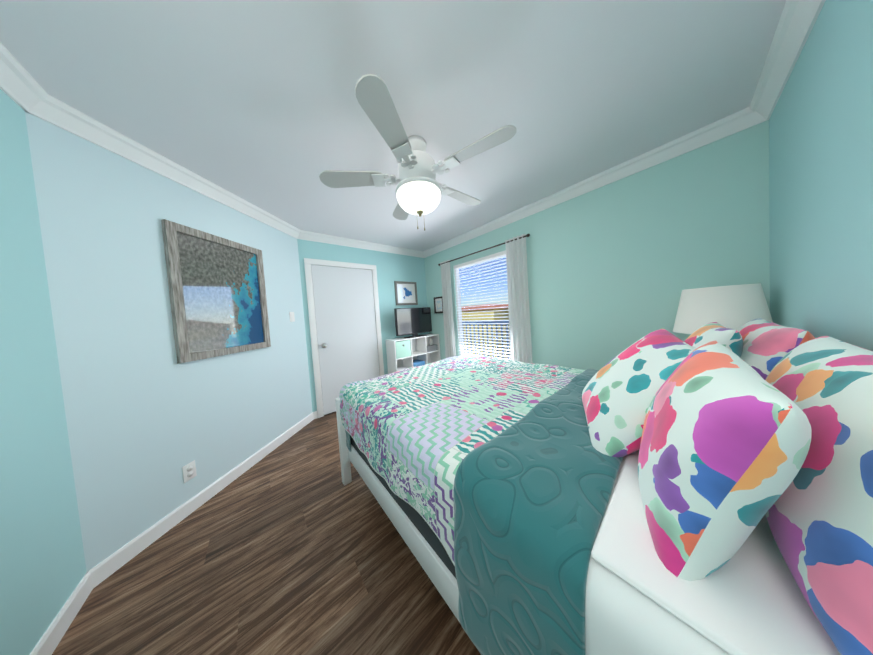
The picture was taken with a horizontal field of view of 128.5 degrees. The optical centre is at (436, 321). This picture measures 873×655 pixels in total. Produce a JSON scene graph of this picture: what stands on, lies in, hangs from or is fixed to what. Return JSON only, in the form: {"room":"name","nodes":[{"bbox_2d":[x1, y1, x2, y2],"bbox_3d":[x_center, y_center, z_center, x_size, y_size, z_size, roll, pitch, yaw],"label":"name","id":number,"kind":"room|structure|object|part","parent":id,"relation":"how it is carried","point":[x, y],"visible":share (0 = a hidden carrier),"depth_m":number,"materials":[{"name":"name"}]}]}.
{"room":"bedroom","nodes":[
{"label":"bedroom","id":0,"kind":"room"},
{"bbox_2d":[0,89,85,654],"bbox_3d":[-1.148,0.136,0.127,0.100,2.440,2.580,-6,3,-40],"label":"wall","id":1,"kind":"structure","parent":0,"point":[42,567],"depth_m":0.89,"materials":[{"name":"teal paint"}]},
{"bbox_2d":[0,42,47,112],"bbox_3d":[-1.170,-1.040,0.154,0.074,0.095,2.420,-6,3,-40],"label":"crown molding","id":2,"kind":"structure","parent":1,"relation":"attached to","point":[22,88],"depth_m":0.91,"materials":[{"name":"white wood"}]},
{"bbox_2d":[30,571,92,654],"bbox_3d":[-1.043,1.301,0.224,0.013,0.095,2.420,-6,3,-40],"label":"baseboard","id":3,"kind":"structure","parent":1,"relation":"attached to","point":[51,637],"depth_m":0.92,"materials":[{"name":"white wood"}]},
{"bbox_2d":[25,112,311,571],"bbox_3d":[-1.827,0.115,1.813,0.100,2.440,2.081,-3,2,5],"label":"wall","id":4,"kind":"structure","parent":0,"point":[148,417],"depth_m":1.28,"materials":[{"name":"teal paint"}]},
{"bbox_2d":[25,95,299,238],"bbox_3d":[-1.819,-1.058,1.716,0.074,0.095,2.091,-3,2,5],"label":"crown molding","id":5,"kind":"structure","parent":4,"relation":"attached to","point":[57,113],"depth_m":1.31,"materials":[{"name":"white wood"}]},
{"bbox_2d":[182,460,196,482],"bbox_3d":[-1.741,1.059,1.486,0.008,0.116,0.072,-3,2,5],"label":"electrical outlet","id":6,"kind":"object","parent":4,"relation":"attached to","point":[189,471],"visible":1,"depth_m":1.48,"materials":[{"name":"white plastic"}]},
{"bbox_2d":[186,465,192,471],"bbox_3d":[-1.740,1.039,1.485,0.025,0.033,0.025,-6,3,-40],"label":"socket","id":7,"kind":"object","parent":6,"relation":"attached to","point":[189,468],"depth_m":1.48,"materials":[{"name":"white plastic"}]},
{"bbox_2d":[187,471,193,477],"bbox_3d":[-1.737,1.079,1.487,0.025,0.033,0.025,-6,3,-40],"label":"socket","id":8,"kind":"object","parent":6,"relation":"attached to","point":[190,474],"depth_m":1.49,"materials":[{"name":"white plastic"}]},
{"bbox_2d":[86,412,313,587],"bbox_3d":[-1.699,1.282,1.808,0.013,0.095,2.091,-3,2,5],"label":"baseboard","id":9,"kind":"structure","parent":4,"relation":"attached to","point":[104,569],"depth_m":1.41,"materials":[{"name":"white wood"}]},
{"bbox_2d":[161,219,270,363],"bbox_3d":[-1.782,-0.214,1.796,0.029,0.980,0.720,-3,2,5],"label":"framed picture","id":10,"kind":"object","parent":4,"relation":"attached to","point":[217,294],"visible":0.94,"depth_m":1.69,"materials":[{"name":"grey wood"}]},
{"bbox_2d":[289,312,294,321],"bbox_3d":[-1.722,-0.055,2.516,0.010,0.116,0.072,-3,2,5],"label":"light switch","id":11,"kind":"object","parent":4,"relation":"attached to","point":[292,317],"visible":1,"depth_m":2.51,"materials":[{"name":"white paint"}]},
{"bbox_2d":[52,412,480,654],"bbox_3d":[-0.190,1.272,1.596,3.587,0.060,3.850,-6,3,-40],"label":"floor","id":12,"kind":"structure","parent":0,"point":[293,545],"depth_m":1.05,"materials":[{"name":"brown wood"}]},
{"bbox_2d":[385,334,440,373],"bbox_3d":[-0.365,0.718,3.640,0.910,0.910,0.293,-6,3,-40],"label":"shelf unit","id":13,"kind":"object","parent":12,"relation":"on","point":[402,353],"visible":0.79,"depth_m":3.56,"materials":[{"name":"white paint"}]},
{"bbox_2d":[394,307,431,337],"bbox_3d":[-0.372,0.015,3.591,0.745,0.494,0.170,-6,3,-44],"label":"tv","id":14,"kind":"object","parent":13,"relation":"on","point":[414,322],"visible":0.96,"depth_m":3.54,"materials":[{"name":"black plastic"}]},
{"bbox_2d":[406,359,425,372],"bbox_3d":[-0.359,0.763,3.638,0.242,0.149,0.243,-6,3,-40],"label":"towel","id":15,"kind":"object","parent":13,"relation":"in","point":[416,362],"depth_m":3.59,"materials":[{"name":"blue fabric"}]},
{"bbox_2d":[419,343,437,352],"bbox_3d":[-0.146,0.479,3.817,0.242,0.099,0.233,-6,3,-40],"label":"basket","id":16,"kind":"object","parent":13,"relation":"on","point":[430,347],"depth_m":3.74,"materials":[{"name":"grey"}]},
{"bbox_2d":[335,318,872,654],"bbox_3d":[0.485,0.623,1.388,1.610,1.164,2.159,-6,3,-40],"label":"bed","id":17,"kind":"object","parent":12,"relation":"on","point":[706,489],"visible":1,"depth_m":0.45,"materials":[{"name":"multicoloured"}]},
{"bbox_3d":[-0.730,0.935,1.655,0.060,0.675,0.060,-6,3,-40],"label":"foot post","id":18,"kind":"part","parent":17,"relation":"part of","materials":[{"name":"white wood"}]},
{"bbox_2d":[338,354,601,585],"bbox_3d":[0.246,0.723,1.680,1.587,0.578,1.405,-6,3,-40],"label":"quilt","id":19,"kind":"object","parent":17,"relation":"on","point":[408,433],"depth_m":1.07,"materials":[{"name":"fabric"}]},
{"bbox_3d":[-0.043,0.993,0.896,0.028,0.130,1.995,-6,3,-40],"label":"rail","id":20,"kind":"part","parent":17,"relation":"part of","materials":[{"name":"white wood"}]},
{"bbox_2d":[581,328,747,464],"bbox_3d":[0.745,0.250,0.792,0.528,0.428,0.469,-6,3,-40],"label":"pillow","id":21,"kind":"object","parent":17,"relation":"on","point":[617,402],"depth_m":0.69,"materials":[{"name":"multicoloured fabric"}]},
{"bbox_2d":[666,321,743,416],"bbox_3d":[1.216,0.203,0.975,0.448,0.392,0.219,-6,3,-40],"label":"pillow","id":22,"kind":"object","parent":17,"relation":"on","point":[733,339],"depth_m":0.84,"materials":[{"name":"multicoloured fabric"}]},
{"bbox_2d":[637,340,811,586],"bbox_3d":[0.600,0.271,0.484,0.474,0.433,0.205,-6,3,-40],"label":"pillow","id":23,"kind":"object","parent":17,"relation":"on","point":[724,464],"depth_m":0.36,"materials":[{"name":"multicoloured fabric"}]},
{"bbox_2d":[739,335,872,654],"bbox_3d":[0.781,0.242,0.407,0.680,0.384,0.204,-6,3,-40],"label":"pillow","id":24,"kind":"object","parent":17,"relation":"on","point":[811,549],"depth_m":0.31,"materials":[{"name":"multicoloured fabric"}]},
{"bbox_3d":[1.859,0.806,1.418,0.390,0.620,0.429,-6,3,-40],"label":"nightstand","id":25,"kind":"object","parent":12,"relation":"on","visible":0},
{"bbox_2d":[673,283,772,333],"bbox_3d":[1.831,0.138,1.366,0.396,0.719,0.396,-6,3,-40],"label":"lamp","id":26,"kind":"object","parent":25,"relation":"on","point":[736,307],"visible":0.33,"depth_m":1.25,"materials":[{"name":"white fabric"}]},
{"bbox_2d":[297,239,428,411],"bbox_3d":[-1.006,0.002,3.382,2.337,2.440,0.100,-6,3,-40],"label":"wall","id":27,"kind":"structure","parent":0,"point":[391,268],"depth_m":3.43,"materials":[{"name":"teal paint"}]},
{"bbox_2d":[313,411,317,418],"bbox_3d":[-1.634,1.242,2.756,0.132,0.095,0.013,-6,3,-40],"label":"baseboard","id":28,"kind":"structure","parent":27,"relation":"attached to","point":[315,415],"depth_m":2.78,"materials":[{"name":"white wood"}]},
{"bbox_2d":[304,258,383,417],"bbox_3d":[-1.270,0.197,3.075,0.986,2.108,0.022,-6,3,-40],"label":"door frame","id":29,"kind":"structure","parent":27,"relation":"attached to","point":[313,336],"depth_m":2.80,"materials":[{"name":"white wood"}]},
{"bbox_3d":[-1.335,-0.818,3.036,0.986,0.074,0.022,-6,3,-40],"label":"door trim","id":30,"kind":"part","parent":29,"relation":"part of","materials":[{"name":"white wood"}]},
{"bbox_3d":[-1.274,0.234,3.084,0.838,2.034,0.001,-6,3,-40],"label":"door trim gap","id":31,"kind":"part","parent":29,"relation":"part of","materials":[{"name":"white wood"}]},
{"bbox_2d":[311,265,379,414],"bbox_3d":[-1.272,0.230,3.080,0.830,2.018,0.008,-6,3,-40],"label":"door leaf","id":32,"kind":"structure","parent":27,"relation":"in","point":[345,315],"depth_m":3.02,"materials":[{"name":"white paint"}]},
{"bbox_2d":[298,230,423,257],"bbox_3d":[-1.013,-1.170,3.280,2.107,0.095,0.074,-6,3,-40],"label":"crown molding","id":33,"kind":"structure","parent":27,"relation":"attached to","point":[322,238],"depth_m":3.12,"materials":[{"name":"white wood"}]},
{"bbox_2d":[394,281,417,304],"bbox_3d":[-0.529,-0.493,3.711,0.440,0.410,0.024,-6,3,-40],"label":"framed picture","id":34,"kind":"object","parent":27,"relation":"attached to","point":[405,293],"visible":0.96,"depth_m":3.70},
{"bbox_2d":[0,0,785,250],"bbox_3d":[-0.349,-1.222,1.500,3.587,0.060,3.850,-6,3,-40],"label":"ceiling","id":35,"kind":"structure","parent":0,"point":[255,103],"depth_m":1.05,"materials":[{"name":"white paint"}]},
{"bbox_2d":[319,74,515,230],"bbox_3d":[-0.082,-0.917,1.477,1.182,0.578,1.233,-6,3,-40],"label":"ceiling fan","id":36,"kind":"object","parent":35,"relation":"hanging from","point":[419,190],"visible":1,"depth_m":1.31,"materials":[{"name":"metal"},{"name":"wood"},{"name":"glass"}]},
{"bbox_3d":[-0.130,-0.998,1.440,0.256,0.210,0.256,-6,3,-40],"label":"motor","id":37,"kind":"part","parent":36,"relation":"part of","materials":[{"name":"white metal"}]},
{"bbox_3d":[-0.118,-0.812,1.447,0.304,0.118,0.304,-6,3,-40],"label":"lamp shade","id":38,"kind":"part","parent":36,"relation":"part of","materials":[{"name":"white glass"}]},
{"bbox_2d":[424,120,769,369],"bbox_3d":[1.018,-0.102,2.719,0.100,2.440,3.730,-6,3,-40],"label":"wall","id":39,"kind":"structure","parent":0,"point":[615,269],"depth_m":1.80,"materials":[{"name":"teal paint"}]},
{"bbox_2d":[434,296,442,312],"bbox_3d":[0.045,-0.290,3.746,0.024,0.290,0.250,-6,3,-40],"label":"picture","id":40,"kind":"object","parent":39,"relation":"attached to","point":[438,304],"visible":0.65,"depth_m":3.75,"materials":[{"name":"grey"}]},
{"bbox_2d":[454,256,509,358],"bbox_3d":[0.681,-0.036,3.131,0.070,1.760,0.965,-6,3,-40],"label":"window","id":41,"kind":"structure","parent":39,"relation":"in","point":[482,306],"depth_m":3.44,"materials":[{"name":"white glass"}]},
{"bbox_2d":[454,250,509,359],"bbox_3d":[0.673,-0.059,3.095,0.048,1.708,1.002,-6,3,-40],"label":"window blinds","id":42,"kind":"object","parent":41,"relation":"attached to","point":[485,259],"visible":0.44,"depth_m":3.06,"materials":[{"name":"white paint"}]},
{"bbox_2d":[438,234,532,362],"bbox_3d":[0.630,0.056,3.037,0.099,2.120,1.580,-6,3,-40],"label":"curtains","id":43,"kind":"object","parent":39,"relation":"hanging from","point":[519,310],"visible":0.83,"depth_m":2.58,"materials":[{"name":"white fabric"}]},
{"bbox_3d":[0.205,0.065,3.502,0.051,2.120,0.242,-6,3,-40],"label":"panel","id":44,"kind":"part","parent":43,"relation":"part of","materials":[{"name":"white fabric"}]},
{"bbox_3d":[0.566,-0.972,2.999,0.093,0.040,1.580,-6,3,-40],"label":"rod","id":45,"kind":"part","parent":43,"relation":"part of","materials":[{"name":"brown metal"}]},
{"bbox_3d":[1.006,0.050,2.556,0.052,2.120,0.286,-6,3,-40],"label":"panel","id":46,"kind":"part","parent":43,"relation":"part of","materials":[{"name":"white fabric"}]},
{"bbox_2d":[423,106,768,257],"bbox_3d":[0.876,-1.265,2.618,0.074,0.095,3.530,-6,3,-40],"label":"crown molding","id":47,"kind":"structure","parent":39,"relation":"attached to","point":[740,120],"depth_m":1.75,"materials":[{"name":"white wood"}]},
{"bbox_2d":[769,0,872,350],"bbox_3d":[0.922,-0.002,0.258,3.437,2.440,0.100,-6,3,-40],"label":"wall","id":48,"kind":"structure","parent":0,"point":[821,193],"depth_m":0.79,"materials":[{"name":"teal paint"}]},
{"bbox_2d":[750,0,825,119],"bbox_3d":[0.791,-1.170,0.279,3.237,0.095,0.074,-6,3,-40],"label":"crown molding","id":49,"kind":"structure","parent":48,"relation":"attached to","point":[797,20],"depth_m":0.96,"materials":[{"name":"white wood"}]},
{"label":"outside","id":50,"kind":"structure","parent":0,"visible":0},
{"bbox_3d":[1.307,1.168,3.750,1.443,0.190,3.600,-6,3,-40],"label":"balcony slab","id":51,"kind":"object","parent":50,"visible":0},
{"bbox_2d":[462,321,509,358],"bbox_3d":[1.736,0.494,4.130,0.100,1.070,3.610,-6,3,-40],"label":"railing","id":52,"kind":"object","parent":51,"relation":"on","point":[487,336],"depth_m":4.78,"materials":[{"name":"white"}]},
{"bbox_3d":[21.702,7.059,25.128,55.000,0.200,90.000,-6,3,-40],"label":"ground","id":53,"kind":"structure","parent":50,"visible":0},
{"bbox_2d":[462,308,509,358],"bbox_3d":[4.148,3.405,24.864,7.500,9.350,11.800,-6,3,-40],"label":"building","id":54,"kind":"structure","parent":53,"relation":"on","point":[473,317],"depth_m":18.82,"materials":[{"name":"yellow"}]},
{"bbox_2d":[462,304,507,310],"bbox_3d":[10.468,-1.814,18.373,10.000,0.750,30.500,-6,3,-40],"label":"roofs","id":55,"kind":"structure","parent":54,"relation":"on","point":[489,306],"depth_m":20.50,"materials":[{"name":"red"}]}
]}

